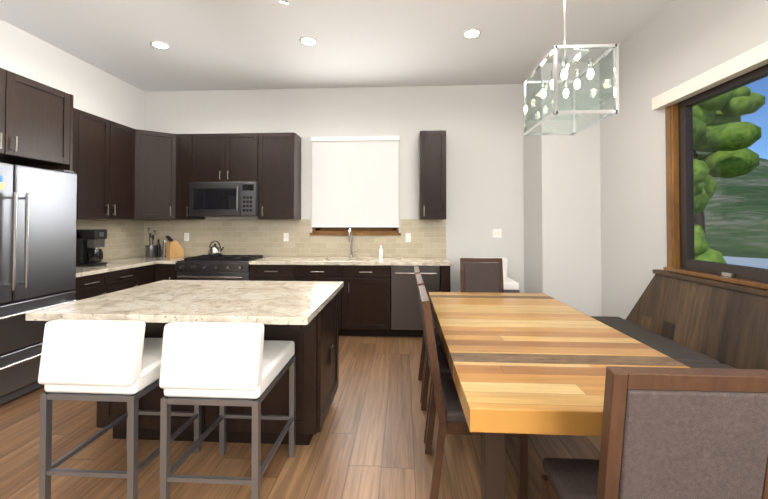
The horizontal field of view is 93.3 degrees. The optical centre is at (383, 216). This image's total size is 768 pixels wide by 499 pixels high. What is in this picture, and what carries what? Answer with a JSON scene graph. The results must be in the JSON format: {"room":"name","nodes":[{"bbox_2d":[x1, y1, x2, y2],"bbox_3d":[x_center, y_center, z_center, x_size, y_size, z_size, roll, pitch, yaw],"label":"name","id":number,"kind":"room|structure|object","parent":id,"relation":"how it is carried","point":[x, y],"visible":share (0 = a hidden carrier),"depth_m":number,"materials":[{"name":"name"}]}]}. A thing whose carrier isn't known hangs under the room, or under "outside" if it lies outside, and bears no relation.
{"room":"dining room and kitchen","nodes":[
{"label":"dining room and kitchen","id":0,"kind":"room"},
{"bbox_2d":[0,19,144,129],"bbox_3d":[-3.791,-0.217,1.191,0.220,3.300,8.540,0,-1,3],"label":"wall","id":1,"kind":"structure","parent":0,"point":[94,90],"depth_m":4.13,"materials":[{"name":"grey paint"}]},
{"bbox_2d":[0,68,19,155],"bbox_3d":[-3.272,-0.816,2.587,0.656,0.660,0.606,0,-1,3],"label":"upper cabinet","id":2,"kind":"object","parent":1,"relation":"attached to","point":[9,81],"depth_m":2.83,"materials":[{"name":"brown wood"}]},
{"bbox_2d":[0,75,71,167],"bbox_3d":[-3.246,-0.809,3.070,0.656,0.660,0.606,0,-1,3],"label":"upper cabinet","id":3,"kind":"object","parent":1,"relation":"attached to","point":[44,118],"depth_m":3.12,"materials":[{"name":"brown wood"}]},
{"bbox_2d":[42,104,87,219],"bbox_3d":[-3.380,-0.555,3.642,0.326,1.150,0.468,0,-1,3],"label":"upper cabinet","id":4,"kind":"object","parent":1,"relation":"attached to","point":[79,117],"depth_m":3.82,"materials":[{"name":"brown wood"}]},
{"bbox_2d":[84,113,107,219],"bbox_3d":[-3.360,-0.550,4.017,0.326,1.150,0.528,0,-1,3],"label":"upper cabinet","id":5,"kind":"object","parent":1,"relation":"attached to","point":[94,170],"depth_m":4.02,"materials":[{"name":"brown wood"}]},
{"bbox_2d":[104,120,135,219],"bbox_3d":[-3.318,-0.544,4.410,0.366,1.150,0.505,0,-1,3],"label":"upper cabinet","id":6,"kind":"object","parent":1,"relation":"attached to","point":[132,185],"depth_m":4.37,"materials":[{"name":"brown wood"}]},
{"bbox_2d":[0,336,600,498],"bbox_3d":[-0.665,1.490,0.995,6.480,0.120,8.540,0,-1,3],"label":"floor","id":7,"kind":"structure","parent":0,"point":[367,442],"depth_m":2.22,"materials":[{"name":"brown wood"}]},
{"bbox_2d":[0,162,77,404],"bbox_3d":[-3.179,0.517,2.804,0.801,1.880,1.080,0,-1,3],"label":"refrigerator","id":8,"kind":"object","parent":7,"relation":"on","point":[38,217],"visible":0.73,"depth_m":2.91,"materials":[{"name":"grey metal"}]},
{"bbox_2d":[73,272,115,299],"bbox_3d":[-3.231,1.025,3.636,0.621,0.890,0.521,0,-1,3],"label":"base cabinet","id":9,"kind":"object","parent":7,"relation":"on","point":[86,286],"depth_m":3.67,"materials":[{"name":"brown wood"}]},
{"bbox_2d":[76,260,155,275],"bbox_3d":[-3.201,0.565,3.968,0.646,0.040,1.168,0,-1,3],"label":"countertop","id":10,"kind":"structure","parent":9,"relation":"on","point":[112,265],"depth_m":3.95,"materials":[{"name":"beige stone"}]},
{"bbox_2d":[76,229,106,265],"bbox_3d":[-3.238,0.344,4.027,0.235,0.400,0.180,0,-1,3],"label":"coffee maker","id":11,"kind":"object","parent":10,"relation":"on","point":[89,243],"visible":0.9,"depth_m":3.96,"materials":[{"name":"black plastic"}]},
{"bbox_2d":[38,319,201,498],"bbox_3d":[-1.379,0.975,1.970,0.460,0.940,0.597,0,-1,3],"label":"bar stool","id":12,"kind":"object","parent":7,"relation":"on","point":[103,360],"visible":0.9,"depth_m":1.70,"materials":[{"name":"white leather"}]},
{"bbox_2d":[116,268,135,290],"bbox_3d":[-3.210,1.031,4.028,0.621,0.890,0.508,0,-1,3],"label":"base cabinet","id":13,"kind":"object","parent":7,"relation":"on","point":[126,279],"depth_m":4.08,"materials":[{"name":"brown wood"}]},
{"bbox_2d":[160,264,177,280],"bbox_3d":[-2.733,1.043,4.856,0.281,0.890,0.621,0,-1,3],"label":"base cabinet","id":14,"kind":"object","parent":7,"relation":"on","point":[167,271],"depth_m":4.56,"materials":[{"name":"brown wood"}]},
{"bbox_2d":[124,256,192,263],"bbox_3d":[-3.034,0.578,4.867,0.882,0.040,0.646,0,-1,3],"label":"countertop","id":15,"kind":"structure","parent":14,"relation":"on","point":[159,260],"depth_m":4.68,"materials":[{"name":"beige stone"}]},
{"bbox_2d":[145,228,166,257],"bbox_3d":[-3.121,0.356,4.980,0.235,0.403,0.223,0,-1,3],"label":"utensil crock","id":16,"kind":"object","parent":15,"relation":"on","point":[152,251],"visible":1,"depth_m":4.94,"materials":[{"name":"silver metal"}]},
{"bbox_2d":[165,235,183,257],"bbox_3d":[-2.862,0.407,4.953,0.100,0.301,0.212,-1,-1,32],"label":"knife block","id":17,"kind":"object","parent":15,"relation":"on","point":[174,249],"visible":1,"depth_m":4.90,"materials":[{"name":"brown wood"}]},
{"bbox_2d":[46,292,338,444],"bbox_3d":[-1.111,1.008,2.497,1.467,0.890,0.996,0,-1,3],"label":"kitchen island","id":18,"kind":"object","parent":7,"relation":"on","point":[316,342],"depth_m":2.28,"materials":[{"name":"black wood"}]},
{"bbox_2d":[26,280,343,323],"bbox_3d":[-1.118,0.542,2.441,1.520,0.040,1.110,0,-1,3],"label":"island countertop","id":19,"kind":"structure","parent":18,"relation":"on","point":[163,301],"depth_m":2.16,"materials":[{"name":"beige stone"}]},
{"bbox_2d":[175,255,263,280],"bbox_3d":[-2.122,1.010,4.783,0.932,0.955,0.686,0,-1,3],"label":"range cooker","id":20,"kind":"object","parent":7,"relation":"on","point":[223,267],"visible":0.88,"depth_m":4.51,"materials":[{"name":"grey metal"}]},
{"bbox_2d":[208,241,223,255],"bbox_3d":[-2.265,0.428,4.904,0.218,0.207,0.176,0,-1,3],"label":"kettle","id":21,"kind":"object","parent":20,"relation":"on","point":[215,250],"visible":1,"depth_m":4.86,"materials":[{"name":"silver metal"}]},
{"bbox_2d":[159,322,295,498],"bbox_3d":[-0.785,0.974,1.927,0.460,0.940,0.597,0,-1,3],"label":"bar stool","id":22,"kind":"object","parent":7,"relation":"on","point":[223,366],"visible":1,"depth_m":1.66,"materials":[{"name":"white leather"}]},
{"bbox_2d":[249,264,299,280],"bbox_3d":[-1.336,1.042,4.780,0.621,0.890,0.621,0,-1,3],"label":"base cabinet","id":23,"kind":"object","parent":7,"relation":"on","point":[258,272],"depth_m":4.48,"materials":[{"name":"brown wood"}]},
{"bbox_2d":[300,264,347,335],"bbox_3d":[-0.762,1.042,4.749,0.652,0.890,0.621,0,-1,3],"label":"base cabinet","id":24,"kind":"object","parent":7,"relation":"on","point":[308,272],"depth_m":4.44,"materials":[{"name":"brown wood"}]},
{"bbox_2d":[348,264,391,336],"bbox_3d":[-0.233,1.041,4.720,0.652,0.890,0.621,0,-1,3],"label":"base cabinet","id":25,"kind":"object","parent":7,"relation":"on","point":[369,285],"depth_m":4.42,"materials":[{"name":"brown wood"}]},
{"bbox_2d":[249,256,451,267],"bbox_3d":[-0.406,0.576,4.724,2.486,0.040,0.646,0,-1,3],"label":"countertop","id":26,"kind":"structure","parent":25,"relation":"on","point":[441,261],"depth_m":4.56,"materials":[{"name":"beige stone"}]},
{"bbox_2d":[348,228,359,255],"bbox_3d":[-0.414,0.362,4.901,0.128,0.393,0.217,0,-1,3],"label":"faucet","id":27,"kind":"object","parent":26,"relation":"on","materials":[{"name":"silver metal"}]},
{"bbox_2d":[379,246,382,257],"bbox_3d":[-0.042,0.470,4.927,0.060,0.174,0.071,0,-1,3],"label":"soap bottle","id":28,"kind":"object","parent":26,"relation":"on","point":[380,252],"visible":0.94,"depth_m":4.91,"materials":[{"name":"white plastic"}]},
{"bbox_2d":[391,265,439,329],"bbox_3d":[0.394,0.990,4.643,0.592,0.779,0.656,0,-1,3],"label":"dishwasher","id":29,"kind":"object","parent":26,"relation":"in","point":[405,312],"visible":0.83,"depth_m":4.38,"materials":[{"name":"grey metal"}]},
{"bbox_2d":[414,265,442,402],"bbox_3d":[0.520,0.951,3.042,0.524,1.024,0.450,0,-1,3],"label":"dining chair","id":30,"kind":"object","parent":7,"relation":"on","point":[424,352],"visible":0.29,"depth_m":3.14,"materials":[{"name":"brown wood"}]},
{"bbox_2d":[416,273,451,442],"bbox_3d":[0.492,0.943,2.533,0.524,1.024,0.450,0,-1,3],"label":"dining chair","id":31,"kind":"object","parent":7,"relation":"on","point":[444,367],"visible":0.27,"depth_m":2.52,"materials":[{"name":"brown wood"}]},
{"bbox_2d":[418,285,527,498],"bbox_3d":[0.464,0.935,2.014,0.524,1.024,0.450,0,-1,3],"label":"dining chair","id":32,"kind":"object","parent":7,"relation":"on","point":[445,402],"visible":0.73,"depth_m":1.80,"materials":[{"name":"brown wood"}]},
{"bbox_2d":[460,258,503,292],"bbox_3d":[1.044,0.961,3.702,0.450,1.024,0.524,0,-1,3],"label":"dining chair","id":33,"kind":"object","parent":7,"relation":"on","point":[478,275],"visible":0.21,"depth_m":3.90,"materials":[{"name":"fabric"}]},
{"bbox_2d":[473,257,519,292],"bbox_3d":[1.393,1.014,4.600,0.460,0.940,0.597,0,-1,3],"label":"bar stool","id":34,"kind":"object","parent":7,"relation":"on","point":[510,285],"visible":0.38,"depth_m":4.32,"materials":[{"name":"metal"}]},
{"bbox_2d":[428,292,689,498],"bbox_3d":[0.888,1.070,2.304,1.060,0.760,2.130,0,-1,3],"label":"dining table","id":35,"kind":"object","parent":7,"relation":"on","point":[528,363],"visible":0.79,"depth_m":1.69,"materials":[{"name":"brown wood"}]},
{"bbox_2d":[541,366,767,498],"bbox_3d":[0.843,0.923,1.195,0.450,1.024,0.524,0,-1,3],"label":"dining chair","id":36,"kind":"object","parent":7,"relation":"on","point":[683,433],"visible":1,"depth_m":0.96,"materials":[{"name":"grey fabric"}]},
{"bbox_2d":[625,269,767,369],"bbox_3d":[2.075,0.948,1.836,0.651,0.990,3.600,0,-1,3],"label":"bench","id":37,"kind":"object","parent":7,"relation":"on","point":[722,322],"visible":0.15,"depth_m":2.61,"materials":[{"name":"brown wood"}]},
{"bbox_2d":[590,316,735,368],"bbox_3d":[1.995,1.007,1.834,0.472,0.098,3.540,0,-1,3],"label":"bench cushion","id":38,"kind":"object","parent":37,"relation":"on","point":[685,355],"visible":0.33,"depth_m":2.73,"materials":[{"name":"grey fabric"}]},
{"bbox_2d":[145,84,523,292],"bbox_3d":[-0.329,-0.157,5.168,6.260,3.300,0.220,0,-1,3],"label":"wall","id":39,"kind":"structure","parent":0,"point":[482,125],"depth_m":5.02,"materials":[{"name":"grey paint"}]},
{"bbox_2d":[136,129,179,219],"bbox_3d":[-3.107,-0.537,4.882,0.737,1.150,0.657,0,-1,3],"label":"upper cabinet","id":40,"kind":"object","parent":39,"relation":"attached to","point":[157,153],"depth_m":4.76,"materials":[{"name":"brown wood"}]},
{"bbox_2d":[184,233,188,240],"bbox_3d":[-2.813,0.293,5.169,0.070,0.116,0.010,0,-1,3],"label":"electrical outlet plate","id":41,"kind":"object","parent":39,"relation":"attached to","point":[186,235],"depth_m":5.17,"materials":[{"name":"white plastic"}]},
{"bbox_2d":[180,134,211,219],"bbox_3d":[-2.670,-0.535,5.007,0.338,1.150,0.359,0,-1,3],"label":"upper cabinet","id":42,"kind":"object","parent":39,"relation":"attached to","point":[187,141],"depth_m":4.87,"materials":[{"name":"brown wood"}]},
{"bbox_2d":[196,133,231,181],"bbox_3d":[-2.306,-0.785,5.008,0.511,0.650,0.326,0,-1,3],"label":"upper cabinet","id":43,"kind":"object","parent":39,"relation":"attached to","point":[211,149],"depth_m":4.85,"materials":[{"name":"brown wood"}]},
{"bbox_2d":[189,181,257,216],"bbox_3d":[-2.115,-0.229,4.925,0.892,0.455,0.438,0,-1,3],"label":"microwave","id":44,"kind":"object","parent":43,"relation":"attached to","point":[226,199],"visible":0.98,"depth_m":4.76,"materials":[{"name":"grey metal"}]},
{"bbox_2d":[228,133,259,183],"bbox_3d":[-1.917,-0.785,4.987,0.511,0.650,0.326,0,-1,3],"label":"upper cabinet","id":45,"kind":"object","parent":39,"relation":"attached to","point":[244,154],"depth_m":4.83,"materials":[{"name":"brown wood"}]},
{"bbox_2d":[252,132,303,219],"bbox_3d":[-1.448,-0.536,4.957,0.551,1.150,0.326,0,-1,3],"label":"upper cabinet","id":46,"kind":"object","parent":39,"relation":"attached to","point":[279,188],"depth_m":4.80,"materials":[{"name":"brown wood"}]},
{"bbox_2d":[284,233,288,240],"bbox_3d":[-1.375,0.292,5.090,0.070,0.116,0.010,0,-1,3],"label":"electrical outlet plate","id":47,"kind":"object","parent":39,"relation":"attached to","point":[286,237],"depth_m":5.09,"materials":[{"name":"white plastic"}]},
{"bbox_2d":[311,136,398,226],"bbox_3d":[-0.402,-0.479,5.029,1.230,1.260,0.045,0,-1,3],"label":"roller blind","id":48,"kind":"object","parent":39,"relation":"attached to","point":[355,181],"visible":1,"depth_m":5.04,"materials":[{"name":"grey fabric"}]},
{"bbox_2d":[310,227,400,234],"bbox_3d":[-0.395,-0.403,5.155,1.270,1.330,0.260,0,-1,3],"label":"window","id":49,"kind":"structure","parent":39,"relation":"in","point":[356,230],"depth_m":5.07,"materials":[{"name":"brown wood"}]},
{"bbox_2d":[406,233,410,241],"bbox_3d":[0.333,0.290,4.998,0.070,0.116,0.010,0,-1,3],"label":"electrical outlet plate","id":50,"kind":"object","parent":39,"relation":"attached to","point":[408,235],"depth_m":4.99,"materials":[{"name":"white plastic"}]},
{"bbox_2d":[416,130,445,219],"bbox_3d":[0.644,-0.537,4.844,0.340,1.150,0.326,0,-1,3],"label":"upper cabinet","id":51,"kind":"object","parent":39,"relation":"attached to","point":[432,144],"depth_m":4.69,"materials":[{"name":"brown wood"}]},
{"bbox_2d":[493,229,501,237],"bbox_3d":[1.542,0.229,4.945,0.120,0.120,0.010,0,-1,3],"label":"switch plate","id":52,"kind":"object","parent":39,"relation":"attached to","point":[497,233],"visible":1,"depth_m":4.94,"materials":[{"name":"white plastic"}]},
{"bbox_2d":[0,0,673,91],"bbox_3d":[-0.665,-1.929,1.046,6.480,0.120,8.540,0,-1,3],"label":"ceiling","id":53,"kind":"structure","parent":0,"point":[235,44],"depth_m":3.71,"materials":[{"name":"white paint"}]},
{"bbox_2d":[150,41,169,49],"bbox_3d":[-2.385,-1.824,3.863,0.178,0.006,0.178,0,-1,-6],"label":"recessed light","id":54,"kind":"object","parent":53,"relation":"in","point":[157,44],"depth_m":3.86,"materials":[{"name":"white"}]},
{"bbox_2d":[300,37,316,45],"bbox_3d":[-0.787,-1.825,3.776,0.178,0.006,0.178,0,-1,-6],"label":"recessed light","id":55,"kind":"object","parent":53,"relation":"in","point":[309,41],"depth_m":3.78,"materials":[{"name":"white"}]},
{"bbox_2d":[463,29,480,38],"bbox_3d":[0.877,-1.827,3.625,0.178,0.006,0.178,1,-1,-42],"label":"recessed light","id":56,"kind":"object","parent":53,"relation":"in","point":[468,33],"depth_m":3.62,"materials":[{"name":"white"}]},
{"bbox_2d":[523,0,618,135],"bbox_3d":[1.068,-1.193,2.143,0.326,1.320,0.496,0,-1,3],"label":"pendant light","id":57,"kind":"object","parent":53,"relation":"hanging from","point":[553,82],"visible":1,"depth_m":1.99,"materials":[{"name":"silver metal"}]},
{"bbox_2d":[523,62,601,315],"bbox_3d":[2.218,-0.166,4.589,0.670,3.300,0.660,0,-1,3],"label":"wall","id":58,"kind":"structure","parent":0,"point":[562,220],"depth_m":4.26,"materials":[{"name":"grey paint"}]},
{"bbox_2d":[599,0,767,318],"bbox_3d":[2.414,-0.224,0.743,0.140,3.300,8.320,0,-1,3],"label":"wall","id":59,"kind":"structure","parent":0,"point":[674,43],"depth_m":3.44,"materials":[{"name":"grey paint"}]},
{"bbox_2d":[652,41,767,289],"bbox_3d":[2.422,-0.321,1.576,0.215,1.530,3.340,0,-1,3],"label":"window","id":60,"kind":"structure","parent":59,"relation":"in","point":[678,103],"depth_m":2.99,"materials":[{"name":"brown wood"}]},
{"bbox_2d":[693,86,764,262],"bbox_3d":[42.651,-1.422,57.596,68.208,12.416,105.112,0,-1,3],"label":"leafy tree","id":61,"kind":"object","parent":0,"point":[744,165],"depth_m":10.01,"materials":[{"name":"green plant"}]},
{"label":"outside","id":62,"kind":"structure","parent":0,"visible":0},
{"bbox_2d":[693,151,767,258],"bbox_3d":[196.297,-21.035,236.692,472.885,58.000,466.945,0,-1,3],"label":"mountain","id":63,"kind":"structure","parent":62,"point":[734,198],"depth_m":56.69},
{"bbox_2d":[723,256,767,268],"bbox_3d":[197.196,7.240,219.457,432.065,0.140,540.000,0,-1,3],"label":"lake","id":64,"kind":"structure","parent":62,"point":[761,263],"depth_m":35.51,"materials":[{"name":"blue liquid"}]}
]}

